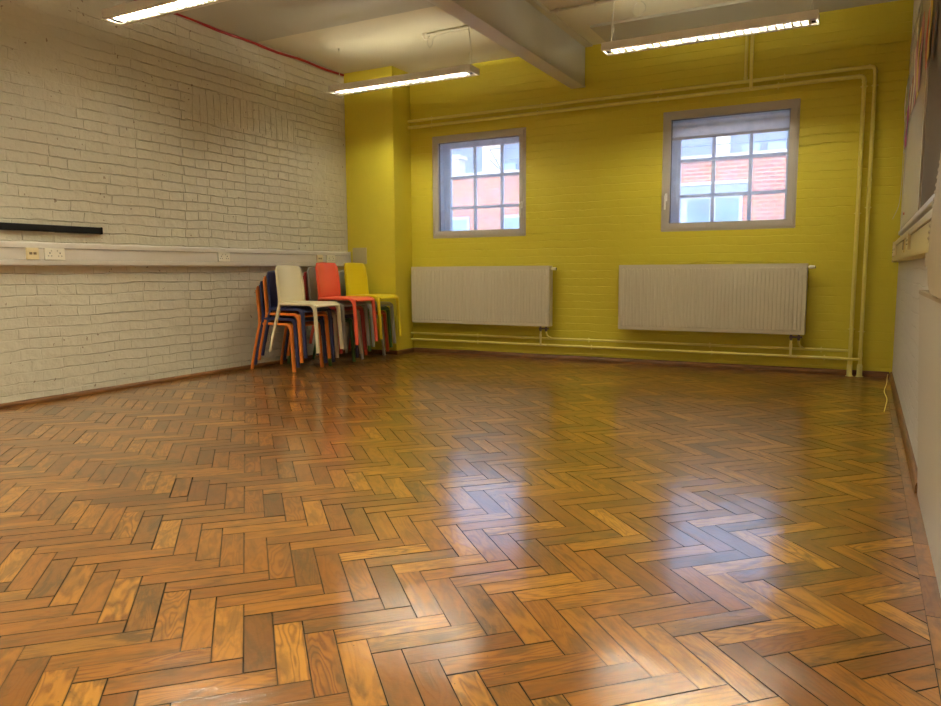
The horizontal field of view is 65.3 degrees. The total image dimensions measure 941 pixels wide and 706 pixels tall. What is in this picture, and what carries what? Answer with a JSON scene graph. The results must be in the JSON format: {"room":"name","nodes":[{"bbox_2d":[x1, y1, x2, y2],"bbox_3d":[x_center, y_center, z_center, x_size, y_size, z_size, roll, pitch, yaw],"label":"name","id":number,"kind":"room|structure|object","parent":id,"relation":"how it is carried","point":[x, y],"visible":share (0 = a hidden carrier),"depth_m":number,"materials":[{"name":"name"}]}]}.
{"room":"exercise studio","nodes":[
{"label":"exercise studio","id":0,"kind":"room"},
{"bbox_2d":[0,0,348,403],"bbox_3d":[-3.690,-1.057,3.968,0.200,3.380,10.894,3,7,28],"label":"wall","id":1,"kind":"structure","parent":0,"point":[169,130],"depth_m":5.83,"materials":[{"name":"white brick"}]},
{"bbox_2d":[0,222,102,233],"bbox_3d":[-3.323,-0.787,4.435,0.035,0.058,2.404,3,7,28],"label":"wall rail","id":2,"kind":"object","parent":1,"relation":"attached to","point":[3,226],"visible":1,"depth_m":5.13,"materials":[{"name":"plastic"}]},
{"bbox_2d":[0,241,350,266],"bbox_3d":[-3.683,-0.533,3.767,0.050,0.166,9.944,3,7,28],"label":"dado trunking","id":3,"kind":"object","parent":1,"relation":"attached to","point":[12,253],"visible":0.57,"depth_m":5.86,"materials":[{"name":"plastic"}]},
{"bbox_2d":[25,248,38,259],"bbox_3d":[-2.988,-0.678,5.011,0.015,0.080,0.086,3,7,28],"label":"socket","id":4,"kind":"object","parent":3,"relation":"attached to","point":[31,253],"visible":1,"depth_m":5.01,"materials":[{"name":"plastic"}]},
{"bbox_2d":[44,248,64,259],"bbox_3d":[-2.914,-0.694,5.147,0.016,0.080,0.147,3,7,28],"label":"wall socket","id":5,"kind":"object","parent":3,"relation":"attached to","point":[49,253],"visible":1,"depth_m":5.14,"materials":[{"name":"plastic"}]},
{"bbox_2d":[218,252,229,261],"bbox_3d":[-2.184,-0.850,6.507,0.016,0.080,0.135,3,7,28],"label":"wall socket","id":6,"kind":"object","parent":3,"relation":"attached to","point":[222,256],"visible":1,"depth_m":6.50,"materials":[{"name":"plastic"}]},
{"bbox_2d":[316,255,322,262],"bbox_3d":[-1.570,-0.982,7.651,0.015,0.080,0.090,3,7,28],"label":"socket","id":7,"kind":"object","parent":3,"relation":"attached to","point":[319,257],"visible":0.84,"depth_m":7.64,"materials":[{"name":"plastic"}]},
{"bbox_2d":[326,255,334,262],"bbox_3d":[-1.484,-1.000,7.811,0.016,0.080,0.140,3,7,28],"label":"wall socket","id":8,"kind":"object","parent":3,"relation":"attached to","point":[329,258],"visible":0.98,"depth_m":7.80,"materials":[{"name":"plastic"}]},
{"bbox_2d":[0,349,350,408],"bbox_3d":[-3.699,0.476,3.869,0.022,0.034,10.003,3,7,28],"label":"baseboard","id":9,"kind":"structure","parent":1,"relation":"attached to","point":[187,376],"depth_m":5.78,"materials":[{"name":"brown wood"}]},
{"bbox_2d":[134,0,343,75],"bbox_3d":[-3.389,-2.547,4.141,0.025,0.045,8.584,3,7,28],"label":"cable","id":10,"kind":"object","parent":1,"relation":"attached to","point":[180,15],"visible":0.88,"depth_m":6.76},
{"bbox_2d":[351,349,397,354],"bbox_3d":[-1.063,-0.018,8.092,0.626,0.045,0.018,3,7,28],"label":"baseboard","id":11,"kind":"structure","parent":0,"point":[375,351],"depth_m":8.04,"materials":[{"name":"brown wood"}]},
{"bbox_2d":[0,352,940,705],"bbox_3d":[-1.289,0.680,2.793,5.703,0.161,10.744,3,7,28],"label":"floor","id":12,"kind":"structure","parent":0,"point":[481,530],"depth_m":2.46,"materials":[{"name":"brown wood"}]},
{"bbox_2d":[251,286,323,371],"bbox_3d":[-1.722,-0.243,6.862,0.537,0.780,0.419,3,7,28],"label":"chair","id":13,"kind":"object","parent":12,"relation":"on","point":[286,324],"visible":0.44,"depth_m":6.77,"materials":[{"name":"orange plastic"}]},
{"bbox_2d":[254,281,327,367],"bbox_3d":[-1.682,-0.286,6.835,0.537,0.780,0.419,3,7,28],"label":"chair","id":14,"kind":"object","parent":13,"relation":"on","point":[292,319],"visible":0.52,"depth_m":6.74,"materials":[{"name":"blue plastic"}]},
{"bbox_2d":[258,276,330,362],"bbox_3d":[-1.641,-0.328,6.809,0.537,0.780,0.419,3,7,28],"label":"chair","id":15,"kind":"object","parent":14,"relation":"on","point":[296,314],"visible":0.56,"depth_m":6.71,"materials":[{"name":"orange plastic"}]},
{"bbox_2d":[261,271,334,357],"bbox_3d":[-1.601,-0.371,6.782,0.537,0.780,0.419,3,7,28],"label":"chair","id":16,"kind":"object","parent":15,"relation":"on","point":[271,277],"visible":0.66,"depth_m":6.71,"materials":[{"name":"blue plastic"}]},
{"bbox_2d":[269,265,343,352],"bbox_3d":[-1.510,-0.413,6.727,0.537,0.780,0.419,2,7,22],"label":"chair","id":17,"kind":"object","parent":16,"relation":"on","point":[289,279],"visible":0.93,"depth_m":6.73,"materials":[{"name":"beige plastic"}]},
{"bbox_2d":[287,318,355,365],"bbox_3d":[-1.486,-0.292,7.286,0.537,0.780,0.419,3,7,26],"label":"chair","id":18,"kind":"object","parent":12,"relation":"on","point":[348,320],"visible":0.11,"depth_m":7.35,"materials":[{"name":"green plastic"}]},
{"bbox_2d":[294,314,358,361],"bbox_3d":[-1.446,-0.332,7.260,0.537,0.780,0.419,3,7,27],"label":"chair","id":19,"kind":"object","parent":18,"relation":"on","point":[346,315],"visible":0.1,"depth_m":7.31,"materials":[{"name":"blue plastic"}]},
{"bbox_2d":[321,309,362,357],"bbox_3d":[-1.406,-0.371,7.234,0.537,0.780,0.419,3,7,27],"label":"chair","id":20,"kind":"object","parent":19,"relation":"on","point":[334,314],"visible":0.16,"depth_m":7.00,"materials":[{"name":"beige plastic"}]},
{"bbox_2d":[301,272,366,353],"bbox_3d":[-1.365,-0.411,7.207,0.537,0.780,0.419,3,7,27],"label":"chair","id":21,"kind":"object","parent":20,"relation":"on","point":[359,307],"visible":0.26,"depth_m":7.13,"materials":[{"name":"red plastic"}]},
{"bbox_2d":[302,267,369,349],"bbox_3d":[-1.325,-0.450,7.181,0.537,0.780,0.419,3,7,27],"label":"chair","id":22,"kind":"object","parent":21,"relation":"on","point":[311,273],"visible":0.49,"depth_m":7.11,"materials":[{"name":"beige plastic"}]},
{"bbox_2d":[309,262,377,344],"bbox_3d":[-1.237,-0.489,7.128,0.537,0.780,0.419,2,7,20],"label":"chair","id":23,"kind":"object","parent":22,"relation":"on","point":[327,275],"visible":0.92,"depth_m":7.15,"materials":[{"name":"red plastic"}]},
{"bbox_2d":[323,315,385,358],"bbox_3d":[-1.248,-0.353,7.817,0.537,0.780,0.419,3,7,28],"label":"chair","id":24,"kind":"object","parent":12,"relation":"on","point":[348,336],"visible":0.08,"depth_m":7.88,"materials":[{"name":"grey plastic"}]},
{"bbox_2d":[326,310,388,354],"bbox_3d":[-1.207,-0.396,7.791,0.537,0.780,0.419,3,7,28],"label":"chair","id":25,"kind":"object","parent":24,"relation":"on","point":[383,313],"visible":0.06,"depth_m":7.85,"materials":[{"name":"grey plastic"}]},
{"bbox_2d":[353,306,392,350],"bbox_3d":[-1.167,-0.438,7.764,0.537,0.780,0.419,3,7,28],"label":"chair","id":26,"kind":"object","parent":25,"relation":"on","point":[386,308],"visible":0.12,"depth_m":7.81,"materials":[{"name":"green plastic"}]},
{"bbox_2d":[334,270,395,346],"bbox_3d":[-1.127,-0.481,7.738,0.537,0.780,0.419,3,7,28],"label":"chair","id":27,"kind":"object","parent":26,"relation":"on","point":[341,273],"visible":0.3,"depth_m":7.68,"materials":[{"name":"grey plastic"}]},
{"bbox_2d":[343,263,401,338],"bbox_3d":[-1.058,-0.555,7.692,0.537,0.780,0.419,3,7,25],"label":"chair","id":28,"kind":"object","parent":27,"relation":"on","point":[355,275],"visible":0.91,"depth_m":7.74,"materials":[{"name":"yellow plastic"}]},
{"bbox_2d":[344,66,412,349],"bbox_3d":[-1.005,-1.520,8.094,0.628,3.050,0.341,3,7,28],"label":"wall pier","id":29,"kind":"object","parent":12,"relation":"on","point":[377,133],"visible":0.74,"depth_m":7.91,"materials":[{"name":"yellow paint"}]},
{"bbox_2d":[353,248,366,263],"bbox_3d":[-1.214,-1.066,8.058,0.189,0.176,0.010,3,7,28],"label":"plate","id":30,"kind":"object","parent":29,"relation":"attached to","point":[359,254],"visible":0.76,"depth_m":8.05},
{"bbox_2d":[884,374,887,411],"bbox_3d":[3.014,0.271,5.331,0.025,0.033,1.688,3,7,30],"label":"cord","id":31,"kind":"object","parent":12,"relation":"on","point":[887,374],"visible":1,"depth_m":5.22,"materials":[{"name":"plastic"}]},
{"bbox_2d":[917,290,940,595],"bbox_3d":[1.358,0.243,2.124,0.048,0.829,1.812,3,7,28],"label":"wall","id":32,"kind":"structure","parent":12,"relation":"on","point":[929,368],"depth_m":2.38,"materials":[{"name":"beige paint"}]},
{"bbox_2d":[925,153,940,298],"bbox_3d":[1.352,-0.409,2.061,0.058,0.504,1.188,3,7,28],"label":"panel","id":33,"kind":"object","parent":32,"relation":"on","point":[933,256],"visible":0.92,"depth_m":2.16,"materials":[{"name":"beige wood"}]},
{"bbox_2d":[260,0,736,73],"bbox_3d":[-1.269,-2.507,2.508,5.703,0.200,10.908,3,7,28],"label":"ceiling","id":34,"kind":"structure","parent":0,"point":[396,40],"depth_m":6.74,"materials":[{"name":"beige paint"}]},
{"bbox_2d":[101,0,228,25],"bbox_3d":[-1.774,-2.439,4.659,1.540,0.410,0.176,3,7,28],"label":"pendant light","id":35,"kind":"object","parent":34,"relation":"hanging from","point":[136,11],"visible":1,"depth_m":4.84,"materials":[{"name":"metal"}]},
{"bbox_2d":[178,0,434,41],"bbox_3d":[-2.778,-2.412,2.742,2.426,0.026,7.878,3,7,28],"label":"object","id":36,"kind":"structure","parent":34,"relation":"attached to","point":[253,20],"depth_m":6.02,"materials":[{"name":"white paint"}]},
{"bbox_2d":[328,28,478,95],"bbox_3d":[-0.643,-2.678,6.732,1.540,0.410,0.176,3,7,28],"label":"pendant light","id":37,"kind":"object","parent":34,"relation":"hanging from","point":[468,70],"visible":0.95,"depth_m":6.67,"materials":[{"name":"metal"}]},
{"bbox_2d":[422,29,467,47],"bbox_3d":[-0.225,-2.799,6.524,0.474,0.127,0.076,3,7,28],"label":"ceiling rose","id":38,"kind":"object","parent":34,"relation":"attached to","point":[425,36],"visible":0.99,"depth_m":6.58,"materials":[{"name":"plastic"}]},
{"bbox_2d":[427,25,468,34],"bbox_3d":[0.032,-2.831,6.340,0.982,0.019,0.020,3,7,30],"label":"conduit","id":39,"kind":"object","parent":34,"relation":"attached to","point":[466,26],"visible":0.4,"depth_m":6.46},
{"bbox_2d":[427,0,584,88],"bbox_3d":[-1.392,-2.222,2.525,0.142,0.389,10.364,3,7,28],"label":"ceiling beam","id":40,"kind":"structure","parent":34,"relation":"attached to","point":[517,26],"depth_m":5.85,"materials":[{"name":"paint"}]},
{"bbox_2d":[532,0,620,12],"bbox_3d":[0.540,-2.548,3.889,1.852,0.034,3.879,3,7,28],"label":"conduit","id":41,"kind":"object","parent":34,"relation":"attached to","point":[595,3],"visible":1,"depth_m":5.86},
{"bbox_2d":[601,0,819,55],"bbox_3d":[1.742,-2.547,5.446,1.540,0.410,0.176,3,7,28],"label":"pendant light","id":42,"kind":"object","parent":34,"relation":"hanging from","point":[811,17],"visible":1,"depth_m":5.40,"materials":[{"name":"metal"}]},
{"bbox_2d":[590,0,897,41],"bbox_3d":[2.254,-2.816,6.071,2.452,0.023,0.554,3,7,28],"label":"ceiling strip","id":43,"kind":"object","parent":34,"relation":"attached to","point":[739,10],"visible":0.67,"depth_m":6.09,"materials":[{"name":"white paint"}]},
{"bbox_2d":[744,35,748,79],"bbox_3d":[2.369,-2.601,6.302,0.031,0.501,0.032,3,7,28],"label":"pipe","id":44,"kind":"object","parent":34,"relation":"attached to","point":[747,36],"visible":0.87,"depth_m":6.30,"materials":[{"name":"yellow metal"}]},
{"bbox_2d":[749,35,753,89],"bbox_3d":[2.398,-2.550,6.258,0.026,0.593,0.032,3,7,28],"label":"pipe","id":45,"kind":"object","parent":34,"relation":"attached to","point":[752,36],"visible":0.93,"depth_m":6.25,"materials":[{"name":"yellow metal"}]},
{"bbox_2d":[410,0,913,373],"bbox_3d":[1.222,-1.460,7.306,5.303,3.380,0.364,3,7,28],"label":"wall","id":46,"kind":"structure","parent":0,"point":[594,176],"depth_m":6.77,"materials":[{"name":"yellow paint"}]},
{"bbox_2d":[397,348,413,354],"bbox_3d":[-0.712,-0.021,8.108,0.018,0.045,0.341,3,7,28],"label":"baseboard","id":47,"kind":"structure","parent":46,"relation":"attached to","point":[403,351],"depth_m":8.09,"materials":[{"name":"brown wood"}]},
{"bbox_2d":[440,144,444,230],"bbox_3d":[0.177,-1.778,7.872,1.102,1.080,0.286,3,7,28],"label":"trim","id":48,"kind":"structure","parent":46,"relation":"attached to","point":[441,145],"depth_m":8.10,"materials":[{"name":"white paint"}]},
{"bbox_2d":[432,127,525,238],"bbox_3d":[0.128,-1.768,7.782,1.100,1.078,0.350,3,7,28],"label":"window","id":49,"kind":"structure","parent":46,"relation":"in","point":[516,135],"depth_m":7.86,"materials":[{"name":"paint"}]},
{"bbox_2d":[411,266,556,345],"bbox_3d":[0.123,-0.506,7.726,1.685,0.808,0.128,3,7,28],"label":"radiator","id":50,"kind":"object","parent":46,"relation":"attached to","point":[483,295],"visible":1,"depth_m":7.63,"materials":[{"name":"metal"}]},
{"bbox_2d":[453,266,506,266],"bbox_3d":[0.086,-0.904,7.682,1.616,0.005,0.078,3,7,28],"label":"grille","id":51,"kind":"object","parent":50,"relation":"attached to","point":[453,266],"depth_m":7.63,"materials":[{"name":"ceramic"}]},
{"bbox_2d":[411,332,847,351],"bbox_3d":[1.262,-0.124,7.197,4.343,0.047,0.059,3,7,28],"label":"pipe","id":52,"kind":"object","parent":46,"relation":"attached to","point":[477,335],"visible":1,"depth_m":6.96,"materials":[{"name":"yellow metal"}]},
{"bbox_2d":[411,338,858,360],"bbox_3d":[1.295,-0.053,7.171,4.431,0.047,0.089,3,7,28],"label":"pipe","id":53,"kind":"object","parent":46,"relation":"attached to","point":[711,352],"visible":1,"depth_m":6.95,"materials":[{"name":"yellow metal"}]},
{"bbox_2d":[408,74,867,376],"bbox_3d":[1.274,-1.136,7.066,4.390,2.469,0.073,3,7,28],"label":"pipe","id":54,"kind":"object","parent":46,"relation":"attached to","point":[857,213],"visible":1,"depth_m":6.15,"materials":[{"name":"yellow metal"}]},
{"bbox_2d":[408,64,878,376],"bbox_3d":[1.307,-1.166,7.045,4.465,2.533,0.073,3,7,28],"label":"pipe","id":55,"kind":"object","parent":46,"relation":"attached to","point":[875,71],"visible":1,"depth_m":6.11,"materials":[{"name":"yellow metal"}]},
{"bbox_2d":[414,347,888,377],"bbox_3d":[1.417,0.071,7.158,4.636,0.048,0.022,3,7,28],"label":"baseboard","id":56,"kind":"structure","parent":46,"relation":"attached to","point":[881,374],"depth_m":6.94,"materials":[{"name":"brown wood"}]},
{"bbox_2d":[618,263,815,356],"bbox_3d":[2.175,-0.395,6.637,1.686,0.808,0.128,3,7,28],"label":"radiator","id":57,"kind":"object","parent":46,"relation":"attached to","point":[727,298],"visible":1,"depth_m":6.55,"materials":[{"name":"metal"}]},
{"bbox_2d":[619,263,806,265],"bbox_3d":[2.138,-0.794,6.592,1.617,0.005,0.078,3,7,28],"label":"grille","id":58,"kind":"object","parent":57,"relation":"attached to","point":[789,264],"depth_m":6.46,"materials":[{"name":"metal"}]},
{"bbox_2d":[661,98,800,231],"bbox_3d":[2.330,-1.649,6.614,1.148,1.078,0.350,3,7,28],"label":"window","id":59,"kind":"structure","parent":46,"relation":"in","point":[672,150],"depth_m":6.64,"materials":[{"name":"paint"}]},
{"bbox_2d":[672,112,789,140],"bbox_3d":[2.338,-2.028,6.591,1.090,0.160,0.070,3,7,28],"label":"window blind","id":60,"kind":"object","parent":59,"relation":"attached to","point":[777,122],"visible":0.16,"depth_m":6.56,"materials":[{"name":"fabric"}]},
{"bbox_2d":[892,0,928,467],"bbox_3d":[1.165,-0.796,1.390,0.200,3.380,10.894,3,7,28],"label":"wall","id":61,"kind":"structure","parent":0,"point":[912,274],"depth_m":4.16,"materials":[{"name":"white paint"}]},
{"bbox_2d":[889,372,916,492],"bbox_3d":[2.636,0.359,4.513,0.020,0.050,3.570,3,7,28],"label":"baseboard","id":62,"kind":"structure","parent":61,"relation":"attached to","point":[911,461],"depth_m":3.77,"materials":[{"name":"brown wood"}]},
{"bbox_2d":[892,208,932,261],"bbox_3d":[1.470,-0.390,2.281,0.056,0.159,7.861,3,7,28],"label":"dado trunking","id":63,"kind":"object","parent":61,"relation":"attached to","point":[919,245],"visible":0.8,"depth_m":3.18,"materials":[{"name":"plastic"}]},
{"bbox_2d":[902,239,904,252],"bbox_3d":[2.466,-0.616,4.180,0.008,0.087,0.126,3,7,28],"label":"socket","id":64,"kind":"object","parent":63,"relation":"attached to","point":[903,246],"visible":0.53,"depth_m":4.13,"materials":[{"name":"plastic"}]},
{"bbox_2d":[906,233,910,249],"bbox_3d":[2.201,-0.560,3.692,0.013,0.080,0.162,3,7,28],"label":"wall socket","id":65,"kind":"object","parent":63,"relation":"attached to","point":[908,238],"visible":0.95,"depth_m":3.62,"materials":[{"name":"plastic"}]},
{"bbox_2d":[898,0,934,234],"bbox_3d":[2.285,-1.335,3.702,0.037,1.330,3.510,3,7,28],"label":"whiteboard","id":66,"kind":"object","parent":61,"relation":"attached to","point":[911,212],"visible":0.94,"depth_m":4.03,"materials":[{"name":"ceramic"}]},
{"bbox_2d":[904,106,908,151],"bbox_3d":[3.082,-1.573,5.199,0.007,0.262,0.486,3,7,28],"label":"paper decoration","id":67,"kind":"object","parent":66,"relation":"attached to","point":[907,115],"visible":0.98,"depth_m":5.12,"materials":[{"name":"paper"}]},
{"bbox_2d":[904,76,908,121],"bbox_3d":[3.195,-1.863,5.382,0.007,0.252,0.486,3,7,28],"label":"paper decoration","id":68,"kind":"object","parent":66,"relation":"attached to","point":[907,88],"visible":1,"depth_m":5.36,"materials":[{"name":"beige paper"}]},
{"bbox_2d":[908,76,913,121],"bbox_3d":[2.846,-1.633,4.749,0.007,0.214,0.418,3,7,28],"label":"paper decoration","id":69,"kind":"object","parent":66,"relation":"attached to","point":[911,87],"visible":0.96,"depth_m":4.70,"materials":[{"name":"beige paper"}]},
{"bbox_2d":[898,194,934,234],"bbox_3d":[2.285,-0.685,3.767,0.037,0.025,3.492,3,7,28],"label":"tray","id":70,"kind":"object","parent":66,"relation":"on","point":[921,211],"depth_m":3.44,"materials":[{"name":"metal"}]},
{"bbox_2d":[911,11,924,111],"bbox_3d":[2.549,-1.628,4.189,0.007,0.369,0.845,3,7,28],"label":"paper decoration","id":71,"kind":"object","parent":66,"relation":"attached to","point":[917,64],"visible":1,"depth_m":4.11,"materials":[{"name":"paper"}]},
{"bbox_2d":[917,3,921,40],"bbox_3d":[2.588,-1.897,4.236,0.007,0.155,0.340,3,7,28],"label":"paper decoration","id":72,"kind":"object","parent":66,"relation":"attached to","point":[918,26],"visible":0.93,"depth_m":4.20,"materials":[{"name":"beige paper"}]},
{"bbox_2d":[920,0,940,207],"bbox_3d":[1.621,-1.206,2.451,0.026,1.310,2.142,3,7,28],"label":"notice board","id":73,"kind":"object","parent":61,"relation":"attached to","point":[932,141],"visible":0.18,"depth_m":3.02,"materials":[{"name":"fabric"}]},
{"bbox_2d":[925,0,932,69],"bbox_3d":[2.131,-1.490,3.415,0.007,0.272,0.291,3,7,28],"label":"paper decoration","id":74,"kind":"object","parent":73,"relation":"attached to","point":[927,34],"visible":0.96,"depth_m":3.42,"materials":[{"name":"paper"}]},
{"bbox_2d":[932,3,937,58],"bbox_3d":[1.926,-1.330,3.045,0.007,0.194,0.155,3,7,28],"label":"paper decoration","id":75,"kind":"object","parent":73,"relation":"attached to","point":[936,13],"visible":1,"depth_m":3.03,"materials":[{"name":"paper"}]},
{"label":"outside","id":76,"kind":"structure","parent":0,"visible":0},
{"bbox_3d":[3.298,2.277,14.982,24.000,0.100,14.292,3,7,28],"label":"ground","id":77,"kind":"structure","parent":76,"visible":0},
{"bbox_2d":[452,149,786,230],"bbox_3d":[3.326,-0.635,14.741,20.000,5.740,4.100,3,7,28],"label":"building","id":78,"kind":"structure","parent":77,"relation":"on","point":[769,173],"depth_m":11.98,"materials":[{"name":"red brick"}]},
{"bbox_2d":[452,155,467,173],"bbox_3d":[-0.315,-3.905,16.092,0.380,0.780,0.380,3,7,28],"label":"chimney","id":79,"kind":"object","parent":78,"relation":"on","point":[458,161],"visible":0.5,"depth_m":15.92,"materials":[{"name":"white"}]},
{"bbox_2d":[489,147,518,167],"bbox_3d":[5.782,-3.220,10.567,12.118,0.338,0.636,3,7,28],"label":"overhead wire","id":80,"kind":"object","parent":78,"relation":"on","point":[510,147],"visible":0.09,"depth_m":13.04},
{"bbox_2d":[489,138,786,169],"bbox_3d":[5.782,-3.126,10.577,12.118,0.148,0.636,3,7,28],"label":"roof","id":81,"kind":"object","parent":78,"relation":"on","point":[784,138],"visible":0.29,"depth_m":11.26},
{"bbox_2d":[452,131,787,172],"bbox_3d":[5.463,-2.018,18.625,24.000,7.600,5.000,3,7,28],"label":"building","id":82,"kind":"structure","parent":77,"relation":"on","point":[484,154],"depth_m":16.02,"materials":[{"name":"white"}]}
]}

